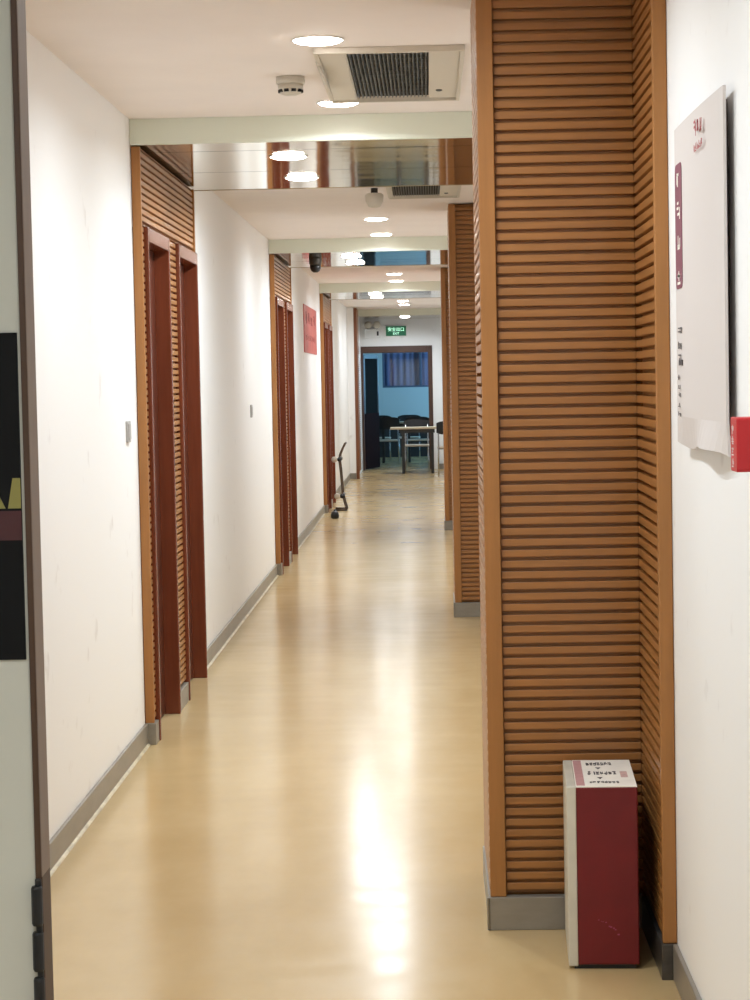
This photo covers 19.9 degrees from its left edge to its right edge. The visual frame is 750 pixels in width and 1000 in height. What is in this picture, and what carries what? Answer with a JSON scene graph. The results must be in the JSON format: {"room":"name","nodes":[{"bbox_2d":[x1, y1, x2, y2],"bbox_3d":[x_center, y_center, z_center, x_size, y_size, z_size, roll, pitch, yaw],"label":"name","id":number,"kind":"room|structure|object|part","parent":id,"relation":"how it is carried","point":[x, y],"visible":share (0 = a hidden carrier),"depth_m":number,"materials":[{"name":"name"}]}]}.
{"room":"office corridor","nodes":[
{"label":"office corridor","id":0,"kind":"room"},
{"bbox_2d":[26,30,362,839],"bbox_3d":[-0.841,-0.694,16.112,0.277,2.600,38.200,-1,3,1],"label":"wall","id":1,"kind":"structure","parent":0,"point":[80,147],"depth_m":8.10,"materials":[{"name":"white paint"}]},
{"bbox_2d":[0,0,53,999],"bbox_3d":[-0.763,0.263,2.656,0.701,2.194,0.066,-1,3,1],"label":"open door","id":2,"kind":"structure","parent":1,"relation":"in","point":[26,954],"depth_m":2.63,"materials":[{"name":"paint"}]},
{"bbox_2d":[0,333,25,659],"bbox_3d":[-0.701,0.001,2.619,0.538,0.400,0.004,-1,3,1],"label":"poster","id":3,"kind":"object","parent":2,"relation":"attached to","point":[12,594],"visible":1,"depth_m":2.61,"materials":[{"name":"black paper"}]},
{"bbox_2d":[126,421,131,442],"bbox_3d":[-0.981,-0.272,8.525,0.012,0.086,0.086,-1,3,1],"label":"light switch","id":4,"kind":"object","parent":1,"relation":"attached to","point":[128,423],"visible":1,"depth_m":8.49,"materials":[{"name":"grey plastic"}]},
{"bbox_2d":[132,227,180,740],"bbox_3d":[-0.972,-0.081,9.307,0.120,2.150,0.746,-1,3,1],"label":"door","id":5,"kind":"structure","parent":1,"relation":"in","point":[158,325],"depth_m":9.62,"materials":[{"name":"brown wood"}]},
{"bbox_2d":[131,146,195,744],"bbox_3d":[-0.930,-0.272,9.835,0.045,2.470,2.024,-1,3,1],"label":"wall panel","id":6,"kind":"object","parent":1,"relation":"attached to","point":[162,203],"visible":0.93,"depth_m":8.91,"materials":[{"name":"brown wood"}]},
{"bbox_3d":[-0.930,0.970,8.941,0.045,0.090,0.099,-1,3,1],"label":"skirting","id":7,"kind":"part","parent":6,"relation":"part of","materials":[{"name":"grey metal"}]},
{"bbox_3d":[-0.906,0.914,9.921,0.045,0.090,0.365,-1,3,1],"label":"skirting","id":8,"kind":"part","parent":6,"relation":"part of","materials":[{"name":"grey metal"}]},
{"bbox_2d":[172,244,207,700],"bbox_3d":[-0.944,-0.146,10.445,0.120,2.150,0.796,-1,3,1],"label":"door","id":9,"kind":"structure","parent":1,"relation":"in","point":[186,261],"depth_m":10.78,"materials":[{"name":"brown wood"}]},
{"bbox_2d":[50,479,350,877],"bbox_3d":[-0.794,0.684,14.682,0.010,0.008,35.190,-1,3,1],"label":"trim","id":10,"kind":"structure","parent":1,"relation":"attached to","point":[138,758],"depth_m":8.11,"materials":[{"name":"white plastic"}]},
{"bbox_2d":[49,473,356,870],"bbox_3d":[-0.802,0.643,14.685,0.175,0.090,35.200,-1,3,1],"label":"baseboard","id":11,"kind":"structure","parent":1,"relation":"attached to","point":[62,839],"depth_m":8.17,"materials":[{"name":"grey metal"}]},
{"bbox_2d":[250,405,252,417],"bbox_3d":[-0.834,-0.601,14.464,0.012,0.086,0.086,-1,3,1],"label":"light switch","id":12,"kind":"object","parent":1,"relation":"attached to","point":[251,407],"visible":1,"depth_m":14.42,"materials":[{"name":"grey plastic"}]},
{"bbox_2d":[270,297,289,573],"bbox_3d":[-0.783,-0.516,16.933,0.120,2.150,0.746,-1,3,1],"label":"door","id":13,"kind":"structure","parent":1,"relation":"in","point":[279,303],"depth_m":17.25,"materials":[{"name":"brown wood"}]},
{"bbox_2d":[269,254,291,574],"bbox_3d":[-0.741,-0.707,17.460,0.045,2.470,2.024,-1,3,1],"label":"wall panel","id":14,"kind":"object","parent":1,"relation":"attached to","point":[279,272],"visible":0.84,"depth_m":16.49,"materials":[{"name":"brown wood"}]},
{"bbox_3d":[-0.742,0.535,16.566,0.045,0.090,0.099,-1,3,1],"label":"skirting","id":15,"kind":"part","parent":14,"relation":"part of","materials":[{"name":"grey metal"}]},
{"bbox_3d":[-0.717,0.480,17.546,0.045,0.090,0.365,-1,3,1],"label":"skirting","id":16,"kind":"part","parent":14,"relation":"part of","materials":[{"name":"grey metal"}]},
{"bbox_2d":[284,302,297,561],"bbox_3d":[-0.755,-0.581,18.070,0.120,2.150,0.796,-1,3,1],"label":"door","id":17,"kind":"structure","parent":1,"relation":"in","point":[290,379],"depth_m":18.41,"materials":[{"name":"brown wood"}]},
{"bbox_2d":[129,111,471,145],"bbox_3d":[-0.108,-1.520,8.723,1.792,0.106,0.020,-1,3,1],"label":"beam","id":18,"kind":"structure","parent":1,"relation":"attached to","point":[456,124],"depth_m":8.72,"materials":[{"name":"white paint"}]},
{"bbox_2d":[133,138,472,190],"bbox_3d":[-0.080,-1.548,9.813,1.792,0.030,2.152,-1,3,1],"label":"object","id":19,"kind":"structure","parent":1,"relation":"attached to","point":[443,161],"depth_m":9.67,"materials":[{"name":"beige mirror"}]},
{"bbox_2d":[303,304,316,354],"bbox_3d":[-0.663,-1.740,21.960,0.009,0.470,2.300,-1,3,1],"label":"poster","id":20,"kind":"object","parent":1,"relation":"attached to","point":[309,315],"visible":1,"depth_m":21.78,"materials":[{"name":"red paper"}]},
{"bbox_2d":[309,258,321,272],"bbox_3d":[-0.477,-1.883,17.138,0.104,0.120,0.104,-1,3,1],"label":"dome camera","id":21,"kind":"object","parent":1,"relation":"attached to","point":[315,263],"visible":1,"depth_m":17.10,"materials":[{"name":"grey plastic"}]},
{"bbox_2d":[320,322,331,512],"bbox_3d":[-0.594,-0.951,24.558,0.120,2.150,0.746,-1,3,1],"label":"door","id":22,"kind":"structure","parent":1,"relation":"in","point":[326,348],"depth_m":24.86,"materials":[{"name":"brown wood"}]},
{"bbox_2d":[320,294,332,512],"bbox_3d":[-0.552,-1.142,25.085,0.045,2.470,2.024,-1,3,1],"label":"wall panel","id":23,"kind":"object","parent":1,"relation":"attached to","point":[325,303],"visible":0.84,"depth_m":24.10,"materials":[{"name":"brown wood"}]},
{"bbox_2d":[328,325,335,502],"bbox_3d":[-0.566,-1.016,25.696,0.120,2.150,0.796,-1,3,1],"label":"door","id":24,"kind":"structure","parent":1,"relation":"in","point":[330,328],"depth_m":26.03,"materials":[{"name":"brown wood"}]},
{"bbox_2d":[196,184,472,190],"bbox_3d":[-0.081,-1.583,9.815,1.792,0.104,2.168,-1,3,1],"label":"trim","id":25,"kind":"structure","parent":1,"relation":"attached to","point":[467,184],"depth_m":10.90,"materials":[{"name":"beige"}]},
{"bbox_2d":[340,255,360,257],"bbox_3d":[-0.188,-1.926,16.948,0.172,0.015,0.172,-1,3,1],"label":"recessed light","id":26,"kind":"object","parent":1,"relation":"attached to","point":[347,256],"visible":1,"depth_m":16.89,"materials":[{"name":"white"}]},
{"bbox_2d":[343,256,360,257],"bbox_3d":[-0.188,-1.926,16.948,0.156,0.014,0.156,-1,3,1],"label":"diffuser","id":27,"kind":"object","parent":26,"relation":"attached to","point":[343,256],"depth_m":16.91,"materials":[{"name":"white plastic"}]},
{"bbox_2d":[353,308,360,478],"bbox_3d":[-0.266,-1.627,32.675,0.048,2.570,1.004,-1,3,1],"label":"wall panel","id":28,"kind":"object","parent":1,"relation":"attached to","point":[355,311],"visible":1,"depth_m":32.20,"materials":[{"name":"brown wood"}]},
{"bbox_2d":[268,236,447,253],"bbox_3d":[0.081,-1.955,16.348,1.792,0.106,0.020,-1,3,1],"label":"beam","id":29,"kind":"structure","parent":1,"relation":"attached to","point":[418,243],"depth_m":16.34,"materials":[{"name":"white paint"}]},
{"bbox_2d":[274,250,447,267],"bbox_3d":[0.109,-1.983,17.438,1.792,0.030,2.152,-1,3,1],"label":"trim","id":30,"kind":"structure","parent":1,"relation":"attached to","point":[423,257],"depth_m":17.36,"materials":[{"name":"beige mirror"}]},
{"bbox_2d":[298,264,447,267],"bbox_3d":[0.108,-2.018,17.440,1.792,0.104,2.168,-1,3,1],"label":"trim","id":31,"kind":"structure","parent":1,"relation":"attached to","point":[440,264],"depth_m":18.53,"materials":[{"name":"beige"}]},
{"bbox_2d":[319,281,440,292],"bbox_3d":[0.270,-2.390,23.974,1.792,0.106,0.020,-1,3,1],"label":"trim","id":32,"kind":"structure","parent":1,"relation":"attached to","point":[425,285],"depth_m":23.97,"materials":[{"name":"white paint"}]},
{"bbox_2d":[320,291,440,299],"bbox_3d":[0.298,-2.418,25.063,1.792,0.030,2.152,-1,3,1],"label":"trim","id":33,"kind":"structure","parent":1,"relation":"attached to","point":[404,294],"depth_m":25.07,"materials":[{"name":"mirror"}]},
{"bbox_2d":[358,308,440,316],"bbox_3d":[0.498,-2.915,33.176,1.792,0.106,0.020,-1,3,1],"label":"trim","id":34,"kind":"structure","parent":1,"relation":"attached to","point":[416,311],"depth_m":33.17,"materials":[{"name":"white paint"}]},
{"bbox_2d":[358,315,440,319],"bbox_3d":[0.522,-2.935,34.136,1.792,0.030,1.892,-1,3,1],"label":"trim","id":35,"kind":"structure","parent":1,"relation":"attached to","point":[409,316],"depth_m":34.12,"materials":[{"name":"paint"}]},
{"bbox_2d":[25,0,472,309],"bbox_3d":[0.155,-2.231,19.206,6.600,0.120,44.600,-1,3,1],"label":"ceiling","id":36,"kind":"structure","parent":0,"point":[149,59],"depth_m":7.29,"materials":[{"name":"paint"}]},
{"bbox_2d":[276,75,304,95],"bbox_3d":[-0.300,-1.474,7.618,0.104,0.066,0.104,-1,3,1],"label":"smoke detector","id":37,"kind":"object","parent":36,"relation":"attached to","point":[288,85],"visible":1,"depth_m":7.58,"materials":[{"name":"beige plastic"}]},
{"bbox_2d":[291,35,344,45],"bbox_3d":[-0.182,-1.454,6.785,0.172,0.015,0.172,-1,3,1],"label":"recessed light","id":38,"kind":"object","parent":36,"relation":"in","point":[310,40],"visible":1,"depth_m":6.74,"materials":[{"name":"white plastic"}]},
{"bbox_2d":[316,100,358,106],"bbox_3d":[-0.143,-1.542,8.332,0.172,0.015,0.172,-1,3,1],"label":"recessed light","id":39,"kind":"object","parent":36,"relation":"in","point":[327,103],"visible":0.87,"depth_m":8.30,"materials":[{"name":"white plastic"}]},
{"bbox_2d":[365,188,382,207],"bbox_3d":[-0.003,-1.713,12.126,0.104,0.110,0.104,-1,3,1],"label":"smoke detector","id":40,"kind":"object","parent":36,"relation":"attached to","point":[374,199],"visible":1,"depth_m":12.09,"materials":[{"name":"white plastic"}]},
{"bbox_2d":[364,218,388,220],"bbox_3d":[0.007,-1.889,14.410,0.172,0.015,0.172,-1,3,1],"label":"recessed light","id":41,"kind":"object","parent":36,"relation":"in","point":[367,219],"visible":1,"depth_m":14.36,"materials":[{"name":"white plastic"}]},
{"bbox_2d":[370,233,391,235],"bbox_3d":[0.046,-1.977,15.957,0.172,0.015,0.172,-1,3,1],"label":"recessed light","id":42,"kind":"object","parent":36,"relation":"in","point":[375,234],"visible":1,"depth_m":15.90,"materials":[{"name":"white plastic"}]},
{"bbox_2d":[372,234,390,235],"bbox_3d":[0.046,-1.977,15.957,0.156,0.014,0.156,-1,3,1],"label":"diffuser","id":43,"kind":"object","parent":42,"relation":"attached to","point":[372,234],"depth_m":15.92,"materials":[{"name":"white plastic"}]},
{"bbox_2d":[313,44,464,103],"bbox_3d":[0.058,-1.485,7.589,0.502,0.054,1.264,-1,3,1],"label":"ceiling vent","id":44,"kind":"object","parent":36,"relation":"in","point":[348,74],"visible":1,"depth_m":7.50,"materials":[{"name":"beige plastic"}]},
{"bbox_2d":[386,185,460,198],"bbox_3d":[0.272,-1.756,12.001,0.421,0.020,1.314,-1,3,1],"label":"ceiling vent","id":45,"kind":"object","parent":36,"relation":"in","point":[451,191],"visible":0.57,"depth_m":12.37,"materials":[{"name":"beige plastic"}]},
{"bbox_2d":[50,456,681,999],"bbox_3d":[0.208,0.464,19.359,6.600,0.120,44.600,-1,3,1],"label":"floor","id":46,"kind":"structure","parent":0,"point":[309,824],"depth_m":7.32,"materials":[{"name":"beige laminate"}]},
{"bbox_2d":[331,510,338,518],"bbox_3d":[-0.435,0.152,23.164,0.092,0.098,0.092,-1,3,1],"label":"doorstop","id":47,"kind":"object","parent":46,"relation":"on","point":[334,514],"visible":1,"depth_m":23.13,"materials":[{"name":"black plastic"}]},
{"bbox_2d":[331,442,347,510],"bbox_3d":[-0.405,-0.274,24.629,0.173,0.780,0.375,-1,3,1],"label":"pole stand","id":48,"kind":"object","parent":46,"relation":"on","point":[333,459],"visible":1,"depth_m":24.48,"materials":[{"name":"black metal"}]},
{"bbox_2d":[379,415,390,460],"bbox_3d":[0.092,-1.133,39.234,0.420,0.831,0.451,-1,3,1],"label":"dining chair","id":49,"kind":"object","parent":46,"relation":"on","point":[380,416],"visible":0.32,"depth_m":39.04,"materials":[{"name":"black metal"}]},
{"bbox_2d":[379,417,399,464],"bbox_3d":[0.231,-1.042,37.582,0.420,0.831,0.451,-1,3,1],"label":"dining chair","id":50,"kind":"object","parent":46,"relation":"on","point":[384,422],"visible":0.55,"depth_m":37.36,"materials":[{"name":"black"}]},
{"bbox_3d":[0.220,-1.341,37.371,0.420,0.210,0.063,-1,3,1],"label":"backrest","id":51,"kind":"part","parent":50,"relation":"part of","materials":[{"name":"black plastic"}]},
{"bbox_3d":[0.232,-1.048,37.607,0.400,0.028,0.400,-1,3,1],"label":"seat","id":52,"kind":"part","parent":50,"relation":"part of","materials":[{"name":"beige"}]},
{"bbox_3d":[0.411,-1.000,37.398,0.029,0.762,0.066,-1,3,1],"label":"leg","id":53,"kind":"part","parent":50,"relation":"part of","materials":[{"name":"silver metal"}]},
{"bbox_2d":[382,421,410,462],"bbox_3d":[0.352,-1.041,38.406,0.800,0.728,0.600,-1,3,1],"label":"dining chair","id":54,"kind":"object","parent":46,"relation":"on","point":[401,422],"visible":0.34,"depth_m":38.18,"materials":[{"name":"black metal"}]},
{"bbox_3d":[0.147,-1.010,38.193,0.044,0.700,0.044,-1,3,1],"label":"leg","id":55,"kind":"part","parent":54,"relation":"part of","materials":[{"name":"black metal"}]},
{"bbox_3d":[0.607,-1.019,38.181,0.044,0.700,0.044,-1,3,1],"label":"leg","id":56,"kind":"part","parent":54,"relation":"part of","materials":[{"name":"black"}]},
{"bbox_2d":[398,415,420,460],"bbox_3d":[0.632,-1.143,39.220,0.420,0.831,0.451,-1,3,1],"label":"dining chair","id":57,"kind":"object","parent":46,"relation":"on","point":[402,417],"visible":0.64,"depth_m":39.37,"materials":[{"name":"black plastic"}]},
{"bbox_3d":[0.631,-1.146,39.195,0.400,0.028,0.400,-1,3,1],"label":"seat","id":58,"kind":"part","parent":57,"relation":"part of","materials":[{"name":"beige"}]},
{"bbox_3d":[0.630,-1.464,39.397,0.420,0.210,0.063,-1,3,1],"label":"backrest","id":59,"kind":"part","parent":57,"relation":"part of","materials":[{"name":"black plastic"}]},
{"bbox_2d":[390,426,435,473],"bbox_3d":[0.652,-0.795,33.954,0.800,0.728,0.600,-1,3,1],"label":"dining table","id":60,"kind":"object","parent":46,"relation":"on","point":[421,429],"visible":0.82,"depth_m":33.70,"materials":[{"name":"laminate"}]},
{"bbox_3d":[0.447,-0.765,33.740,0.044,0.700,0.044,-1,3,1],"label":"leg","id":61,"kind":"part","parent":60,"relation":"part of","materials":[{"name":"black metal"}]},
{"bbox_3d":[0.907,-0.773,33.729,0.044,0.700,0.044,-1,3,1],"label":"leg","id":62,"kind":"part","parent":60,"relation":"part of","materials":[{"name":"black metal"}]},
{"bbox_2d":[404,420,429,471],"bbox_3d":[0.675,-0.878,34.525,0.420,0.831,0.451,-1,3,1],"label":"dining chair","id":63,"kind":"object","parent":46,"relation":"on","point":[408,423],"visible":0.77,"depth_m":34.69,"materials":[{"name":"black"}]},
{"bbox_3d":[0.674,-1.199,34.701,0.420,0.210,0.063,-1,3,1],"label":"backrest","id":64,"kind":"part","parent":63,"relation":"part of","materials":[{"name":"black plastic"}]},
{"bbox_3d":[0.675,-0.881,34.500,0.400,0.028,0.400,-1,3,1],"label":"seat","id":65,"kind":"part","parent":63,"relation":"part of","materials":[{"name":"beige"}]},
{"bbox_3d":[0.858,-0.661,34.327,0.021,0.411,0.043,-2,3,-18],"label":"leg","id":66,"kind":"part","parent":63,"relation":"part of","materials":[{"name":"silver metal"}]},
{"bbox_2d":[405,417,428,463],"bbox_3d":[0.751,-1.052,37.569,0.420,0.831,0.451,-1,3,1],"label":"dining chair","id":67,"kind":"object","parent":46,"relation":"on","point":[408,418],"visible":0.5,"depth_m":37.39,"materials":[{"name":"black"}]},
{"bbox_3d":[0.751,-1.058,37.594,0.400,0.028,0.400,-1,3,1],"label":"seat","id":68,"kind":"part","parent":67,"relation":"part of","materials":[{"name":"beige"}]},
{"bbox_3d":[0.740,-1.351,37.357,0.420,0.210,0.063,-1,3,1],"label":"backrest","id":69,"kind":"part","parent":67,"relation":"part of","materials":[{"name":"black plastic"}]},
{"bbox_2d":[436,421,442,474],"bbox_3d":[1.171,-0.820,33.323,0.420,0.831,0.451,-1,3,1],"label":"dining chair","id":70,"kind":"object","parent":46,"relation":"on","point":[439,426],"visible":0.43,"depth_m":33.12,"materials":[{"name":"black"}]},
{"bbox_3d":[0.985,-0.771,33.148,0.025,0.761,0.067,-1,3,11],"label":"leg","id":71,"kind":"part","parent":70,"relation":"part of","materials":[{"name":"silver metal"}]},
{"bbox_3d":[1.160,-1.119,33.112,0.420,0.210,0.063,-1,3,1],"label":"backrest","id":72,"kind":"part","parent":70,"relation":"part of","materials":[{"name":"black plastic"}]},
{"bbox_2d":[440,268,452,529],"bbox_3d":[0.895,-1.010,21.328,0.457,2.574,0.655,-1,3,1],"label":"pillar","id":73,"kind":"structure","parent":46,"relation":"on","point":[448,521],"depth_m":21.03,"materials":[{"name":"brown wood"}]},
{"bbox_3d":[0.905,0.230,21.401,0.418,0.090,0.650,-1,3,1],"label":"skirting","id":74,"kind":"part","parent":73,"relation":"part of","materials":[{"name":"grey metal"}]},
{"bbox_2d":[447,204,479,616],"bbox_3d":[0.705,-0.573,13.653,0.457,2.574,0.655,-1,3,1],"label":"pillar","id":75,"kind":"structure","parent":46,"relation":"on","point":[460,217],"depth_m":13.36,"materials":[{"name":"brown wood"}]},
{"bbox_3d":[0.715,0.667,13.726,0.418,0.090,0.650,-1,3,1],"label":"skirting","id":76,"kind":"part","parent":75,"relation":"part of","materials":[{"name":"grey metal"}]},
{"bbox_2d":[470,0,645,929],"bbox_3d":[0.516,-0.139,6.048,0.457,2.574,0.655,-1,3,1],"label":"pillar","id":77,"kind":"structure","parent":46,"relation":"on","point":[552,83],"depth_m":5.75,"materials":[{"name":"brown wood"}]},
{"bbox_3d":[0.527,1.101,6.120,0.418,0.090,0.650,-1,3,1],"label":"skirting","id":78,"kind":"part","parent":77,"relation":"part of","materials":[{"name":"grey metal"}]},
{"bbox_2d":[563,760,639,967],"bbox_3d":[0.587,0.942,5.574,0.178,0.468,0.372,-1,3,4],"label":"box","id":79,"kind":"object","parent":46,"relation":"on","point":[600,797],"visible":1,"depth_m":5.39,"materials":[{"name":"red"}]},
{"bbox_2d":[363,353,428,417],"bbox_3d":[0.620,-2.120,41.003,5.400,2.580,0.120,-1,3,1],"label":"wall","id":80,"kind":"structure","parent":0,"point":[393,402],"depth_m":40.96,"materials":[{"name":"blue paint"}]},
{"bbox_2d":[379,429,429,456],"bbox_3d":[0.638,-1.128,40.989,5.198,0.600,0.020,-1,3,1],"label":"baseboard","id":81,"kind":"structure","parent":80,"relation":"attached to","point":[394,445],"depth_m":40.98,"materials":[{"name":"grey"}]},
{"bbox_2d":[382,352,427,387],"bbox_3d":[0.800,-2.623,40.961,1.320,0.920,0.102,-1,3,1],"label":"window","id":82,"kind":"structure","parent":80,"relation":"in","point":[398,369],"depth_m":41.00,"materials":[{"name":"blue fabric"}]},
{"bbox_2d":[360,318,443,468],"bbox_3d":[0.577,-1.793,35.222,6.600,2.580,0.140,-1,3,1],"label":"wall","id":83,"kind":"structure","parent":0,"point":[420,331],"depth_m":35.11,"materials":[{"name":"white paint"}]},
{"bbox_2d":[364,321,380,337],"bbox_3d":[-0.041,-2.791,35.070,0.270,0.275,0.085,-1,3,1],"label":"emergency light","id":84,"kind":"object","parent":83,"relation":"attached to","point":[368,333],"visible":1,"depth_m":35.04,"materials":[{"name":"white plastic"}]},
{"bbox_2d":[385,325,406,336],"bbox_3d":[0.345,-2.772,35.083,0.350,0.180,0.036,-1,3,1],"label":"exit sign","id":85,"kind":"object","parent":83,"relation":"attached to","point":[397,330],"visible":1,"depth_m":35.07,"materials":[{"name":"green plastic"}]},
{"bbox_2d":[361,345,432,470],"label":"door","id":86,"kind":"structure","parent":83,"relation":"in","point":[370,433],"depth_m":35.48,"materials":[{"name":"brown wood"}]},
{"bbox_3d":[-0.078,-1.905,35.754,0.024,0.910,0.760,0,3,15],"label":"pane","id":87,"kind":"part","parent":86,"relation":"part of","materials":[{"name":"black glass"}]},
{"bbox_3d":[-0.060,-0.992,35.806,0.040,0.920,0.900,0,3,15],"label":"panel","id":88,"kind":"part","parent":86,"relation":"part of","materials":[{"name":"black wood"}]},
{"bbox_2d":[666,0,749,999],"bbox_3d":[1.069,-0.729,16.063,0.150,2.600,38.200,-1,3,1],"label":"wall","id":89,"kind":"structure","parent":0,"point":[708,41],"depth_m":4.51,"materials":[{"name":"white paint"}]},
{"bbox_2d":[632,0,676,979],"bbox_3d":[0.711,-0.111,5.480,0.039,2.574,0.518,-1,3,1],"label":"wall panel","id":90,"kind":"object","parent":89,"relation":"attached to","point":[659,905],"visible":1,"depth_m":5.30,"materials":[{"name":"brown wood"}]},
{"bbox_3d":[0.736,1.130,5.539,0.039,0.090,0.496,-1,3,1],"label":"skirting","id":91,"kind":"part","parent":90,"relation":"part of","materials":[{"name":"grey metal"}]},
{"bbox_2d":[673,943,701,999],"bbox_3d":[1.013,0.525,16.141,0.012,0.090,38.190,-1,3,1],"label":"baseboard","id":92,"kind":"structure","parent":89,"relation":"attached to","point":[687,989],"depth_m":5.10,"materials":[{"name":"grey metal"}]},
{"bbox_2d":[674,85,730,456],"bbox_3d":[0.680,-0.455,4.461,0.039,0.712,0.750,-1,3,1],"label":"sign board","id":93,"kind":"object","parent":89,"relation":"attached to","point":[701,140],"visible":1,"depth_m":4.35,"materials":[{"name":"grey"}]},
{"bbox_2d":[731,416,749,471],"bbox_3d":[0.668,-0.100,3.845,0.048,0.098,0.075,-1,3,1],"label":"sign","id":94,"kind":"object","parent":89,"relation":"attached to","point":[740,426],"visible":1,"depth_m":3.81,"materials":[{"name":"red plastic"}]}
]}

